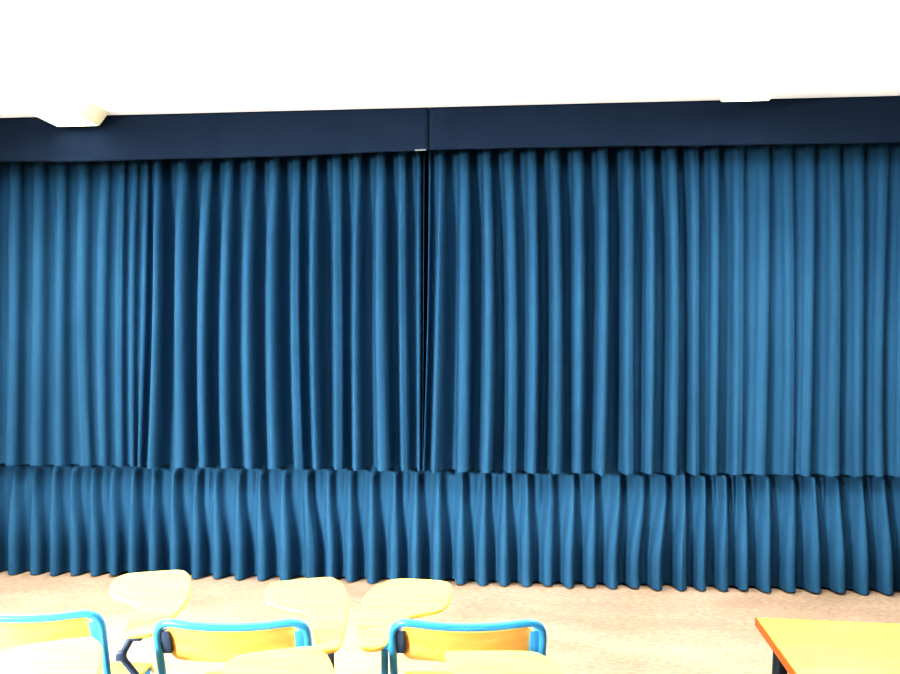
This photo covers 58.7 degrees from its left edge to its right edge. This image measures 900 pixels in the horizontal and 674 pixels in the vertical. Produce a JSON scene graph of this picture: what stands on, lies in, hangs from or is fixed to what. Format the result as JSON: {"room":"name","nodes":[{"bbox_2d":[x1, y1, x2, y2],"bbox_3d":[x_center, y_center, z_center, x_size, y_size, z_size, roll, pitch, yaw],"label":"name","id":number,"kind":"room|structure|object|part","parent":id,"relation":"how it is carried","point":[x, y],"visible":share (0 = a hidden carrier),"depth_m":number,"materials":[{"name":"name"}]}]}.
{"room":"auditorium","nodes":[
{"label":"auditorium","id":0,"kind":"room"},
{"bbox_2d":[423,150,428,447],"bbox_3d":[-0.031,0.088,5.791,9.400,3.012,0.100,0,-1,5],"label":"wall","id":1,"kind":"structure","parent":0,"point":[426,153],"depth_m":5.76,"materials":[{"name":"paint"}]},
{"bbox_2d":[0,0,899,117],"bbox_3d":[-0.359,-1.533,1.780,9.400,0.100,8.200,0,-1,5],"label":"ceiling","id":2,"kind":"structure","parent":0,"point":[124,57],"depth_m":4.04,"materials":[{"name":"white paint"}]},
{"bbox_2d":[0,49,108,126],"bbox_3d":[-2.436,-1.399,4.365,0.410,0.084,1.500,0,-1,5],"label":"ceiling light","id":3,"kind":"object","parent":2,"relation":"attached to","point":[22,86],"visible":1,"depth_m":4.60,"materials":[{"name":"white"}]},
{"bbox_2d":[0,108,428,161],"bbox_3d":[-2.448,-1.279,5.173,4.644,0.295,0.025,0,-1,5],"label":"curtain valance","id":4,"kind":"object","parent":2,"relation":"attached to","point":[314,132],"visible":0.95,"depth_m":5.09,"materials":[{"name":"blue fabric"}]},
{"bbox_2d":[0,151,423,470],"bbox_3d":[-2.388,-0.205,5.381,4.467,2.136,0.193,0,-1,5],"label":"stage curtain","id":5,"kind":"object","parent":4,"relation":"hanging from","point":[251,312],"visible":0.97,"depth_m":5.31,"materials":[{"name":"blue fabric"}]},
{"bbox_2d":[428,96,899,149],"bbox_3d":[2.188,-1.292,4.804,4.774,0.280,0.042,0,-1,5],"label":"curtain valance","id":6,"kind":"object","parent":2,"relation":"attached to","point":[841,120],"visible":1,"depth_m":4.86,"materials":[{"name":"blue fabric"}]},
{"bbox_2d":[715,0,870,101],"bbox_3d":[1.643,-1.411,3.873,0.340,0.077,1.500,0,-1,5],"label":"ceiling light","id":7,"kind":"object","parent":2,"relation":"attached to","point":[796,31],"visible":1,"depth_m":3.81,"materials":[{"name":"white"}]},
{"bbox_2d":[0,570,899,673],"bbox_3d":[-0.359,1.578,1.730,9.400,0.100,8.200,0,-1,5],"label":"floor","id":8,"kind":"structure","parent":0,"point":[599,629],"depth_m":4.54,"materials":[{"name":"beige wood"}]},
{"bbox_2d":[0,637,102,673],"bbox_3d":[-1.048,1.139,1.848,0.501,0.782,0.582,0,-1,0],"label":"chair","id":9,"kind":"object","parent":8,"relation":"on","point":[80,655],"visible":1,"depth_m":2.01,"materials":[{"name":"yellow wood"}]},
{"bbox_2d":[0,570,190,673],"bbox_3d":[-1.107,1.149,2.477,0.572,0.782,0.606,0,-1,-1],"label":"chair","id":10,"kind":"object","parent":8,"relation":"on","point":[156,596],"visible":0.82,"depth_m":2.27,"materials":[{"name":"yellow wood"}]},
{"bbox_3d":[-1.175,0.830,2.232,0.358,0.102,0.083,0,-1,-1],"label":"backrest","id":11,"kind":"part","parent":10,"relation":"part of","materials":[{"name":"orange wood"}]},
{"bbox_3d":[-1.175,0.918,2.256,0.428,0.326,0.159,0,-1,-1],"label":"frame","id":12,"kind":"part","parent":10,"relation":"part of","materials":[{"name":"blue metal"}]},
{"bbox_3d":[-1.180,1.092,2.498,0.394,0.057,0.400,0,-1,-1],"label":"seat","id":13,"kind":"part","parent":10,"relation":"part of","materials":[{"name":"yellow wood"}]},
{"bbox_2d":[153,577,348,673],"bbox_3d":[-0.549,1.148,2.400,0.505,0.782,0.595,0,-1,0],"label":"chair","id":14,"kind":"object","parent":8,"relation":"on","point":[322,600],"visible":0.88,"depth_m":2.17,"materials":[{"name":"yellow wood"}]},
{"bbox_3d":[-0.587,1.091,2.428,0.394,0.057,0.400,0,-1,0],"label":"seat","id":15,"kind":"part","parent":14,"relation":"part of","materials":[{"name":"yellow wood"}]},
{"bbox_3d":[-0.587,0.829,2.162,0.358,0.102,0.083,0,-1,0],"label":"backrest","id":16,"kind":"part","parent":14,"relation":"part of","materials":[{"name":"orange wood"}]},
{"bbox_3d":[-0.587,0.916,2.186,0.428,0.326,0.159,0,-1,0],"label":"frame","id":17,"kind":"part","parent":14,"relation":"part of","materials":[{"name":"blue metal"}]},
{"bbox_2d":[224,646,334,673],"bbox_3d":[-0.499,1.138,1.770,0.505,0.782,0.595,0,-1,0],"label":"chair","id":18,"kind":"object","parent":8,"relation":"on","point":[308,659],"visible":1,"depth_m":1.98,"materials":[{"name":"yellow wood"}]},
{"bbox_2d":[359,579,546,673],"bbox_3d":[-0.005,1.148,2.392,0.538,0.782,0.578,0,-1,1],"label":"chair","id":19,"kind":"object","parent":8,"relation":"on","point":[391,605],"visible":0.91,"depth_m":2.17,"materials":[{"name":"yellow wood"}]},
{"bbox_3d":[0.050,1.091,2.428,0.394,0.057,0.400,0,-1,1],"label":"seat","id":20,"kind":"part","parent":19,"relation":"part of","materials":[{"name":"yellow wood"}]},
{"bbox_3d":[0.047,0.829,2.162,0.358,0.102,0.083,0,-1,1],"label":"backrest","id":21,"kind":"part","parent":19,"relation":"part of","materials":[{"name":"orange wood"}]},
{"bbox_3d":[0.048,0.916,2.186,0.428,0.326,0.159,0,-1,1],"label":"frame","id":22,"kind":"part","parent":19,"relation":"part of","materials":[{"name":"blue metal"}]},
{"bbox_2d":[444,651,564,673],"bbox_3d":[0.063,1.137,1.737,0.505,0.782,0.600,0,-1,0],"label":"chair","id":23,"kind":"object","parent":8,"relation":"on","point":[459,662],"visible":1,"depth_m":1.97,"materials":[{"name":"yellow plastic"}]},
{"bbox_2d":[755,617,899,673],"bbox_3d":[1.175,1.156,1.919,0.720,0.750,0.550,0,-1,8],"label":"school desk","id":24,"kind":"object","parent":8,"relation":"on","point":[799,646],"visible":1,"depth_m":2.03,"materials":[{"name":"yellow laminate"}]},
{"bbox_3d":[0.890,1.164,2.186,0.076,0.706,0.040,-1,-1,42],"label":"leg","id":25,"kind":"part","parent":24,"relation":"part of","materials":[{"name":"metal"}]},
{"bbox_3d":[-0.053,1.229,5.493,9.360,0.720,0.460,0,-1,5],"label":"trim","id":26,"kind":"structure","parent":8,"relation":"on","visible":0},
{"bbox_2d":[0,463,899,594],"bbox_3d":[-0.086,1.210,5.167,9.270,0.736,0.189,0,-1,5],"label":"stage skirt","id":27,"kind":"object","parent":26,"relation":"attached to","point":[813,532],"visible":0.97,"depth_m":5.17,"materials":[{"name":"blue fabric"}]},
{"bbox_2d":[423,143,899,476],"bbox_3d":[2.178,-0.208,5.005,4.710,2.142,0.186,0,-1,4],"label":"stage curtain","id":28,"kind":"object","parent":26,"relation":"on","point":[731,309],"visible":0.98,"depth_m":5.04,"materials":[{"name":"blue fabric"}]}
]}

